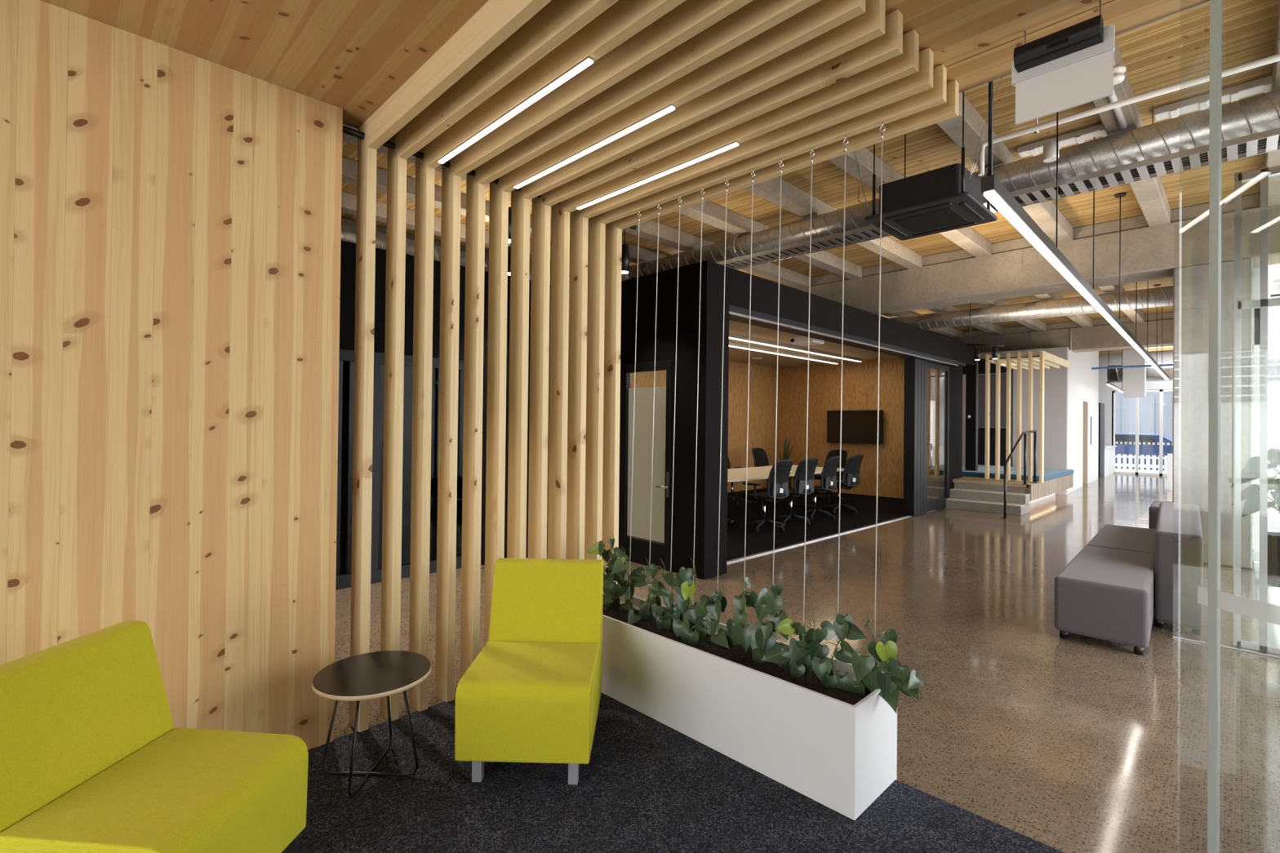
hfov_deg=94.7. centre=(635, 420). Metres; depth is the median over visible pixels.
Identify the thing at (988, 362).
wooden slat
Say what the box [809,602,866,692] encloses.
philodendron
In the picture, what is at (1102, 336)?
concrete beam
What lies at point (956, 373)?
wall
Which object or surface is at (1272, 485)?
shrub
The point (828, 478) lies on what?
office chair
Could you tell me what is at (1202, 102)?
ceiling light
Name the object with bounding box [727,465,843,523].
meeting table
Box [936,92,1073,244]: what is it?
joist
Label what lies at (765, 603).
philodendron
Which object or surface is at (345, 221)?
joist
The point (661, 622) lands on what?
philodendron
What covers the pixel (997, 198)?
diffuser
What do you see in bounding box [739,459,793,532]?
office chair
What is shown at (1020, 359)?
wooden slat
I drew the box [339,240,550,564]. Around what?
wall
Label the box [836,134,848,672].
wire
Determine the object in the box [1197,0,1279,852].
door
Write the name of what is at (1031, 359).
wooden slat
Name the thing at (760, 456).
office chair
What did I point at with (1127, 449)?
car
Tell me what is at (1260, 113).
air duct
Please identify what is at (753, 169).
wire
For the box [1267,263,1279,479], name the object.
window
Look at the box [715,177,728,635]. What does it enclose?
wire
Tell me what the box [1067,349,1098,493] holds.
wall
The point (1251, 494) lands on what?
potted plant
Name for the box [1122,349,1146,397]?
duct riser
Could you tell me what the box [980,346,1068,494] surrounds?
wall
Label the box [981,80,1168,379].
pendant light
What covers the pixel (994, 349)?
track light
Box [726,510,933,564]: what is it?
trim
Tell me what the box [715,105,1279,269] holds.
cable tray
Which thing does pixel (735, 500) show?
office chair
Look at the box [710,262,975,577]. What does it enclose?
wall
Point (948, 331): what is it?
joist
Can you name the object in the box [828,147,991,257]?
joist
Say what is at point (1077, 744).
floor
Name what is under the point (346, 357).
door
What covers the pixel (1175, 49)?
ceiling
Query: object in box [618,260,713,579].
wall
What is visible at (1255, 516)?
window
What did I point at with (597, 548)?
philodendron
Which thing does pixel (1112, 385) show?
diffuser
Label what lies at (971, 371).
door
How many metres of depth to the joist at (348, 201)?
7.09 m
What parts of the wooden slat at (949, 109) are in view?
post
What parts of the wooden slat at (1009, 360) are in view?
post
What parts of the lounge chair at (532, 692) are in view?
leg, seat, backrest, leg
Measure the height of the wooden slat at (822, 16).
2.969 m
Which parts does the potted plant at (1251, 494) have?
stem, pot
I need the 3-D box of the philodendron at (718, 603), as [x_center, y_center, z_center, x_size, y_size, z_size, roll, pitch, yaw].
[0.394,0.988,3.008,0.169,0.330,0.190,1,0,-5]
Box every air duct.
[341,88,1279,281]
[889,285,1173,329]
[1106,362,1173,382]
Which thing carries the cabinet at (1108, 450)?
on the floor at (1077, 744)
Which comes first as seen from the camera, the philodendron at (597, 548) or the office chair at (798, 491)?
the philodendron at (597, 548)
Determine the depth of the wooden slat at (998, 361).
11.54 m
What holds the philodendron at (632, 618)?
on the planter
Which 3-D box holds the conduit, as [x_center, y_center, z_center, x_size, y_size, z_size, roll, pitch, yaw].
[10.161,-1.913,14.446,0.024,0.570,0.841,1,-1,-44]
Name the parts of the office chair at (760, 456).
frame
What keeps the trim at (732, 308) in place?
attached to the wall at (793, 304)
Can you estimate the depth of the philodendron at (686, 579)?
3.15 m
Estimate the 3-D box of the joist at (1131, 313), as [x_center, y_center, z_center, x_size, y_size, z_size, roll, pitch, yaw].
[8.659,-2.334,10.662,7.480,0.180,0.190,1,-1,-44]
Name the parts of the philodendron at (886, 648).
stem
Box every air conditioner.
[853,77,1002,240]
[1011,0,1115,124]
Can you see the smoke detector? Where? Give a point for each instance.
(1118, 70)
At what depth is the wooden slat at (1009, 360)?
11.42 m
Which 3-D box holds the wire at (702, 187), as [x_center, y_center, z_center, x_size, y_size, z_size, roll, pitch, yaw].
[0.347,-0.074,3.247,0.026,2.453,0.086,0,0,24]
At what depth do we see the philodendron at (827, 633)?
2.64 m
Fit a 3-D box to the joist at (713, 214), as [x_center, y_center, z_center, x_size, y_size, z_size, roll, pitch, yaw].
[-0.929,-2.479,5.210,12.670,0.180,0.190,1,-1,-44]
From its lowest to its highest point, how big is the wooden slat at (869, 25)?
2.969 m
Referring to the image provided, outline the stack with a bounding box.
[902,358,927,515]
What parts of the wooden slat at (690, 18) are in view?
post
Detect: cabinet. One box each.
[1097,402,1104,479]
[1104,445,1116,476]
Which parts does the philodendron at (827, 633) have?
stem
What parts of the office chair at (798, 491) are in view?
leg, leg, seat, leg, leg, stem, frame, lumbar panel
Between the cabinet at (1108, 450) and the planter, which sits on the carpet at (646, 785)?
the planter
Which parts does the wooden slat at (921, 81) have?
post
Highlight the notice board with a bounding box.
[1090,416,1094,444]
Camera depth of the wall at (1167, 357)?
20.48 m
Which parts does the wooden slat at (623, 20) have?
post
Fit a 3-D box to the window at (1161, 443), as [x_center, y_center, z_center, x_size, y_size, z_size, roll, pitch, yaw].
[17.504,0.410,19.504,0.100,2.860,2.740,1,-1,-44]
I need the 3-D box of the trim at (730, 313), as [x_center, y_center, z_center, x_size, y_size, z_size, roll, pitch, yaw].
[3.464,-1.068,8.550,7.138,0.015,0.040,1,-1,-44]
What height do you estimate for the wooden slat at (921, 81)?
2.969 m
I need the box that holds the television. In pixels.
[826,409,883,444]
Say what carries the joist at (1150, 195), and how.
attached to the ceiling at (1175, 49)
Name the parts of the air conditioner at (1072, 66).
plate, light panel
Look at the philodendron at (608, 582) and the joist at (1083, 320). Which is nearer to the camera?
the philodendron at (608, 582)
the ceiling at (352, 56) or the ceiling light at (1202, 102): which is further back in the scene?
the ceiling light at (1202, 102)
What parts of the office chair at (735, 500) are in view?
leg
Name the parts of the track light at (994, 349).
track rod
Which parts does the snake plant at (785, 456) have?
pot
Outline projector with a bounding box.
[790,335,824,346]
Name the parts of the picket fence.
rail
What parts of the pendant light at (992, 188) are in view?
suspension rod, suspension rod, suspension rod, suspension rod, suspension rod, suspension rod, suspension rod, suspension rod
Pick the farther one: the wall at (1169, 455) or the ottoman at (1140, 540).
the wall at (1169, 455)
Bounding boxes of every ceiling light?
[1017,123,1107,157]
[1153,75,1272,120]
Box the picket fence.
[1115,453,1167,473]
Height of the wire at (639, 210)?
2.453 m
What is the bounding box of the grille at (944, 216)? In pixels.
[893,207,967,232]
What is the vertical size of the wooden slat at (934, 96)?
2.969 m
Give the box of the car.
[1115,432,1173,465]
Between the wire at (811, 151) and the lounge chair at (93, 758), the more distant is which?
the wire at (811, 151)
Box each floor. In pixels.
[333,473,1279,852]
[1115,463,1164,473]
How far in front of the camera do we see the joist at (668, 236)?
7.90 m
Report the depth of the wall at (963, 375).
13.68 m
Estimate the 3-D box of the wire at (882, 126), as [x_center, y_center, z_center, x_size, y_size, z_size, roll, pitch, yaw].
[1.037,-0.072,2.532,0.081,2.453,0.030,1,-1,-44]
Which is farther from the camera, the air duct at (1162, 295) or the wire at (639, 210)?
the air duct at (1162, 295)
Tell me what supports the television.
attached to the wall at (860, 380)
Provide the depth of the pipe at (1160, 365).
16.30 m
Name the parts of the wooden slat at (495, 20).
post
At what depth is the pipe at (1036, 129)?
4.13 m
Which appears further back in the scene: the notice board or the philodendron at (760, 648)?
the notice board
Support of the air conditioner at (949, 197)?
hanging from the ceiling at (1175, 49)
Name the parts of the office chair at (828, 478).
leg, seat, leg, lumbar panel, frame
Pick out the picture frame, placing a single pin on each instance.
(981, 387)
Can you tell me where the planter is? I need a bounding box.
[601,591,897,820]
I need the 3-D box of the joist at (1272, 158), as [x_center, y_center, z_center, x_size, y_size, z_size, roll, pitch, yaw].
[2.302,-2.471,1.890,12.670,0.180,0.190,1,-1,-44]
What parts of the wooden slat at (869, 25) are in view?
post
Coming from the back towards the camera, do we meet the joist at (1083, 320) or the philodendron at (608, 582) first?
the joist at (1083, 320)
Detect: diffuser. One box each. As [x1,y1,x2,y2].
[983,191,1168,379]
[1106,383,1123,392]
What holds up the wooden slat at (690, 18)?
on the floor at (1077, 744)
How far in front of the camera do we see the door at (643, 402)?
6.36 m
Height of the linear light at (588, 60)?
0.011 m
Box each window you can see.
[1111,389,1173,475]
[1233,164,1279,655]
[1252,307,1260,551]
[1267,263,1279,479]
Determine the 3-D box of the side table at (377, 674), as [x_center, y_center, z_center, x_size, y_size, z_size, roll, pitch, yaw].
[-1.090,1.268,2.451,0.452,0.449,0.452,1,-1,-44]
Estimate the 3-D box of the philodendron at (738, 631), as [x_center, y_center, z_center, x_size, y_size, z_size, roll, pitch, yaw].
[0.524,0.977,2.929,0.186,0.428,0.205,1,0,-4]
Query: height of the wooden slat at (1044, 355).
2.469 m
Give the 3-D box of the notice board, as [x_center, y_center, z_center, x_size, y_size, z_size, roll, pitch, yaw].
[13.111,0.298,16.922,0.600,0.790,0.032,1,-1,-44]
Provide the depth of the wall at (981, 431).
14.48 m
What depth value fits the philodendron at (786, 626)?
2.72 m
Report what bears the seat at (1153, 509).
on the floor at (1077, 744)
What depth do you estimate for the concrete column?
6.67 m
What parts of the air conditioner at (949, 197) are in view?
hanging rod, hanging rod, panel, casing, hanging rod, hanging rod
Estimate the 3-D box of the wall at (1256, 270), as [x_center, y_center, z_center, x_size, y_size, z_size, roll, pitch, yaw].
[12.995,-0.313,12.442,16.230,4.100,0.110,1,-1,-44]
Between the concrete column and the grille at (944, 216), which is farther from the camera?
the concrete column
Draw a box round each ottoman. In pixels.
[1053,545,1155,655]
[1085,524,1155,554]
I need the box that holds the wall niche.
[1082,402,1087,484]
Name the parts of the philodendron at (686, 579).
stem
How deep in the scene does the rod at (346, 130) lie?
2.98 m
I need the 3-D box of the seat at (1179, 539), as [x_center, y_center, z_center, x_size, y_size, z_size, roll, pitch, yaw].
[4.825,1.220,5.225,0.304,0.745,2.504,0,-1,42]
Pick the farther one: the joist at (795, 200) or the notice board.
the notice board
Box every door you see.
[335,349,354,590]
[370,351,464,583]
[619,360,671,571]
[926,361,949,511]
[964,360,978,471]
[1173,237,1279,658]
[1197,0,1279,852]
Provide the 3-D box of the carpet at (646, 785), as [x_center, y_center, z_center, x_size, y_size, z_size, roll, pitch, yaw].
[-0.728,1.486,0.039,6.050,0.011,4.867,1,-1,-44]
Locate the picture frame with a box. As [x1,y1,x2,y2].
[977,373,1006,427]
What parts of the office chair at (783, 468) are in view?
armrest, leg, leg, seat, leg, leg, stem, lumbar panel, frame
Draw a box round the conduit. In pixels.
[1030,328,1071,350]
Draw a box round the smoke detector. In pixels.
[1107,65,1127,128]
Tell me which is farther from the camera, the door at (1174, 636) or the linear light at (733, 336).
the linear light at (733, 336)
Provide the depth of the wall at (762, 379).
13.71 m
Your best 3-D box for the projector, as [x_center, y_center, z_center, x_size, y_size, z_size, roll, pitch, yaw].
[2.578,-1.247,8.868,0.370,0.210,0.380,1,-1,-44]
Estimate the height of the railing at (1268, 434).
1.450 m
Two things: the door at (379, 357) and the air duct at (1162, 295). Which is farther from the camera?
the air duct at (1162, 295)
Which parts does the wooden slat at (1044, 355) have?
post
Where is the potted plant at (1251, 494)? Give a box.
[1229,448,1279,586]
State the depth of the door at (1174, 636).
4.09 m
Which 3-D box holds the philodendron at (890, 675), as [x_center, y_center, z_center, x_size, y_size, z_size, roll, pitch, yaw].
[0.996,1.050,2.369,0.156,0.265,0.322,1,-1,-44]
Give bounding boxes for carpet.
[281,693,1064,852]
[628,488,942,560]
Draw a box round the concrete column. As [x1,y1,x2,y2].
[1172,257,1253,569]
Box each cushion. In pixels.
[962,464,1073,480]
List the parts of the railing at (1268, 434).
rail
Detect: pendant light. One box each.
[507,191,511,275]
[507,206,511,243]
[621,228,629,274]
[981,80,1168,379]
[1106,349,1124,392]
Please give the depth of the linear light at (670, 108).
2.78 m
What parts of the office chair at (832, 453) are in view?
leg, seat, frame, leg, lumbar panel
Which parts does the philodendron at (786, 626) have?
stem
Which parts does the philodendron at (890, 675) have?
stem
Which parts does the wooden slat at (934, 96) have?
post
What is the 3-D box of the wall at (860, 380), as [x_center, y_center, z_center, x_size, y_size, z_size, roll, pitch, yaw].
[4.953,0.182,13.226,0.150,2.950,3.950,1,-1,-44]
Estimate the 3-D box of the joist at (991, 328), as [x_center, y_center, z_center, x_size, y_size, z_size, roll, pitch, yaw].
[6.721,-2.338,12.654,7.480,0.180,0.190,1,-1,-44]
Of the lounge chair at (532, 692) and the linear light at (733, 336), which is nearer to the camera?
the lounge chair at (532, 692)
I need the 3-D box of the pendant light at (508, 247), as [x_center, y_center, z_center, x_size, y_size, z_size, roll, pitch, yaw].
[-1.242,-2.013,5.903,0.100,1.108,0.100,1,-1,-44]
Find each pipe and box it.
[977,53,1279,176]
[1091,364,1173,369]
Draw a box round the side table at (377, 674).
[311,650,431,798]
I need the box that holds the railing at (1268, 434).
[1267,433,1279,490]
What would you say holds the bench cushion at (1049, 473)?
on the platform
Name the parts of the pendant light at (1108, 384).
suspension rod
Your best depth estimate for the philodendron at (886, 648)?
2.44 m
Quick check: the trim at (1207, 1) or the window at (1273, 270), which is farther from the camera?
the window at (1273, 270)
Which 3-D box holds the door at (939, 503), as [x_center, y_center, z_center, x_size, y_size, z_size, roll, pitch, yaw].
[5.509,0.302,10.803,1.170,2.655,0.206,1,-1,-44]
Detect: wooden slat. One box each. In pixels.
[349,0,551,732]
[379,0,618,721]
[408,0,685,711]
[435,0,753,702]
[459,0,820,679]
[484,0,865,645]
[506,0,885,558]
[527,8,902,559]
[546,29,919,559]
[565,47,933,559]
[584,64,946,559]
[601,80,959,584]
[984,354,1017,479]
[995,353,1028,479]
[1005,352,1039,480]
[1016,351,1049,481]
[1027,351,1059,482]
[1039,350,1070,482]
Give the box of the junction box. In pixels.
[1042,140,1059,162]
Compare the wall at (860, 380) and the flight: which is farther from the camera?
the wall at (860, 380)
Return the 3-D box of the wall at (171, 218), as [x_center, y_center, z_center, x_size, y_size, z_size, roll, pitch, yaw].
[-3.012,-0.007,1.251,4.428,2.970,0.100,1,-1,-44]
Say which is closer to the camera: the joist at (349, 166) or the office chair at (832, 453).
the joist at (349, 166)
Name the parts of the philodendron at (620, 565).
stem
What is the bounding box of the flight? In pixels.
[945,488,1030,515]
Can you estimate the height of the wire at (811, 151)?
2.453 m
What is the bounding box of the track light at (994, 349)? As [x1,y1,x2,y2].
[966,302,1004,359]
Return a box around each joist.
[341,191,551,262]
[341,217,551,269]
[342,124,809,288]
[342,156,667,263]
[676,200,862,279]
[743,177,921,269]
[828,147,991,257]
[880,311,963,338]
[926,306,1003,335]
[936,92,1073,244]
[977,299,1045,331]
[1034,292,1093,327]
[1092,37,1170,226]
[1098,284,1145,323]
[1264,0,1279,206]
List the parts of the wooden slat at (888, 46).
post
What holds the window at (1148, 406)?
on the floor at (1116, 464)
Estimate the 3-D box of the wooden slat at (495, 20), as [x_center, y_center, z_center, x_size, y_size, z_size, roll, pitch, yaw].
[-0.607,0.026,2.150,0.045,2.969,2.245,1,-1,-44]
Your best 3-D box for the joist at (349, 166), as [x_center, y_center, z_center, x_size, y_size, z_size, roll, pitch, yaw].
[-2.221,-2.482,6.538,12.670,0.180,0.190,1,-1,-44]
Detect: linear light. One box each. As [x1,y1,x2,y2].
[437,56,594,163]
[513,104,675,188]
[575,141,739,209]
[728,333,862,361]
[728,342,838,364]
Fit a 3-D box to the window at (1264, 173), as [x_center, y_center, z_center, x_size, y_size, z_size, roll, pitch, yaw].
[4.864,-0.071,3.421,0.060,3.300,1.956,1,-1,-44]
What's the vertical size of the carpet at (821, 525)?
0.009 m
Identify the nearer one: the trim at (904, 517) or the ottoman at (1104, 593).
the ottoman at (1104, 593)
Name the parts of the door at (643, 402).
handle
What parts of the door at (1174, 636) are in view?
glass pane, rail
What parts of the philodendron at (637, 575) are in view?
stem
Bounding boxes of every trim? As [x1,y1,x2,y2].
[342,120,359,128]
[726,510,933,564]
[728,304,965,367]
[728,311,958,365]
[959,0,1209,93]
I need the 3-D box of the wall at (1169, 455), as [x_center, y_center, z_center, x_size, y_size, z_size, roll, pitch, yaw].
[13.554,1.301,14.727,0.200,0.920,0.400,1,-1,-44]
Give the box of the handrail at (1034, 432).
[1001,430,1037,519]
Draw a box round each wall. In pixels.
[0,0,342,750]
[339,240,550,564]
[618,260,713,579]
[630,360,777,500]
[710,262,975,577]
[777,358,939,500]
[949,366,962,488]
[962,360,1013,466]
[962,374,965,466]
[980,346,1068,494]
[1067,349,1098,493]
[1098,351,1173,445]
[1167,453,1173,490]
[1252,266,1260,561]
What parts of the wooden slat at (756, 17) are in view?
post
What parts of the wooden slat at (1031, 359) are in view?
post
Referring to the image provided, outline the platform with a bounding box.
[952,474,1073,503]
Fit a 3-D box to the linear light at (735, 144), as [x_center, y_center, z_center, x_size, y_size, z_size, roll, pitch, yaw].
[0.062,-1.299,3.192,0.028,0.011,1.197,1,-1,-44]
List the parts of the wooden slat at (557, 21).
post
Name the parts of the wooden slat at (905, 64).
post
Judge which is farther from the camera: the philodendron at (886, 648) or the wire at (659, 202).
the wire at (659, 202)
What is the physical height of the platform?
0.500 m
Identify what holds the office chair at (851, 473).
on the carpet at (821, 525)
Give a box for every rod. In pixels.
[342,125,636,229]
[975,355,1039,360]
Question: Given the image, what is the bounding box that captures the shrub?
[1267,472,1279,498]
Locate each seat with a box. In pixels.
[1148,500,1176,529]
[1154,502,1203,635]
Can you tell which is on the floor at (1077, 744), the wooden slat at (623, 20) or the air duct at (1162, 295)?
the wooden slat at (623, 20)
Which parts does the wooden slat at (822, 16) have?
post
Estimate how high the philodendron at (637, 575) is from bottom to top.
0.413 m
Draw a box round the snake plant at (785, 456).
[776,437,795,488]
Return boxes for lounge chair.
[0,620,308,852]
[454,558,603,785]
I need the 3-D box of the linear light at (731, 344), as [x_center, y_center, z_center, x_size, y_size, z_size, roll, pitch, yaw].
[1.926,-1.312,10.522,7.000,0.068,0.060,1,-1,-44]
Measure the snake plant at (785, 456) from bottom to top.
1.279 m
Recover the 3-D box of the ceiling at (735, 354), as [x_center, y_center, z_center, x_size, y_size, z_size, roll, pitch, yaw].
[2.095,-1.371,10.313,8.350,0.050,4.336,1,-1,-44]
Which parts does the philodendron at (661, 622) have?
stem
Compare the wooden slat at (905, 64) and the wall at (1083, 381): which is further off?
the wall at (1083, 381)
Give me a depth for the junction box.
4.61 m
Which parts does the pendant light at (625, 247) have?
suspension rod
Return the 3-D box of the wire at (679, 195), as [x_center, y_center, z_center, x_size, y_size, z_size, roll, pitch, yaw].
[0.230,-0.074,3.366,0.026,2.453,0.086,0,0,23]
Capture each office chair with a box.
[727,457,750,506]
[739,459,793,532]
[751,448,787,497]
[768,457,817,526]
[793,456,841,519]
[811,449,848,502]
[818,454,863,514]
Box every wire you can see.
[628,209,640,599]
[648,202,660,597]
[669,195,681,594]
[691,186,704,626]
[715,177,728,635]
[742,168,755,613]
[772,158,783,595]
[802,146,814,641]
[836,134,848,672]
[874,121,885,666]
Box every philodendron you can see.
[586,529,629,606]
[603,548,648,611]
[603,558,634,610]
[626,577,656,624]
[627,557,669,620]
[649,559,682,631]
[661,556,697,637]
[680,593,712,645]
[693,578,729,648]
[720,573,757,653]
[751,613,776,662]
[754,573,791,667]
[760,613,817,678]
[781,611,835,675]
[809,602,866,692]
[848,651,923,702]
[860,610,898,713]
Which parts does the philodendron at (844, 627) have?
stem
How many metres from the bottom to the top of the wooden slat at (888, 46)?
2.969 m
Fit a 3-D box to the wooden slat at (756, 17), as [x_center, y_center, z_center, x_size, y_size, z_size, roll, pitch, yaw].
[-0.181,0.034,2.565,0.045,2.969,2.245,1,-1,-44]
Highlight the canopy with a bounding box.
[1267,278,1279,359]
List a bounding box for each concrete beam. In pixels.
[780,192,1279,315]
[938,311,1173,352]
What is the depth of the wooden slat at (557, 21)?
2.94 m
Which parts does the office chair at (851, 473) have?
leg, seat, leg, frame, lumbar panel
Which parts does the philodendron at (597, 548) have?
stem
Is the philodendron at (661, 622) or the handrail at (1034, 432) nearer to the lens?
the philodendron at (661, 622)
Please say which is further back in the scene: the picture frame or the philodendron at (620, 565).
the picture frame
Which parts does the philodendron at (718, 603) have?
stem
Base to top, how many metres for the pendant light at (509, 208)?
1.108 m
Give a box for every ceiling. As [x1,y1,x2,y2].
[40,0,1207,126]
[341,0,1279,355]
[728,320,906,368]
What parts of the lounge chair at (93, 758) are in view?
backrest, seat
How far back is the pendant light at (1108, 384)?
16.01 m
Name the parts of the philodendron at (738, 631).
stem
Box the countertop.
[1104,445,1116,448]
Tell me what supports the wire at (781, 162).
hanging from the wooden slat at (934, 96)
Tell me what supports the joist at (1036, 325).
attached to the ceiling at (1175, 49)
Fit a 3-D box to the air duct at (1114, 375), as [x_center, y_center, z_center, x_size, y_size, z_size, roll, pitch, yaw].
[16.297,-1.485,17.983,0.569,0.569,2.950,1,-1,-44]
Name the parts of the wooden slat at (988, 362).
post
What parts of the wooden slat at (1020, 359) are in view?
post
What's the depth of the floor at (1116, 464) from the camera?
24.04 m
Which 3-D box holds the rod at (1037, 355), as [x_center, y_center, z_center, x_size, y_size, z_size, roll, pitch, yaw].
[7.239,-1.212,11.499,0.024,0.024,1.110,1,-1,-44]
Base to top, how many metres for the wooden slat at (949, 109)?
2.969 m
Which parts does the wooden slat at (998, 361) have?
post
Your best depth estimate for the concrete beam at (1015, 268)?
7.72 m
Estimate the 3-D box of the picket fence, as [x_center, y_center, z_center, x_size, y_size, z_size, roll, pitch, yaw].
[18.012,1.573,21.089,0.070,0.670,4.300,1,-1,-44]
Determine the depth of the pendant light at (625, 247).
5.75 m
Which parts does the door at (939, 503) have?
pull handle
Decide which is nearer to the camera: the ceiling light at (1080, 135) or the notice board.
the ceiling light at (1080, 135)
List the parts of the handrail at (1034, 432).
post, rail, post, post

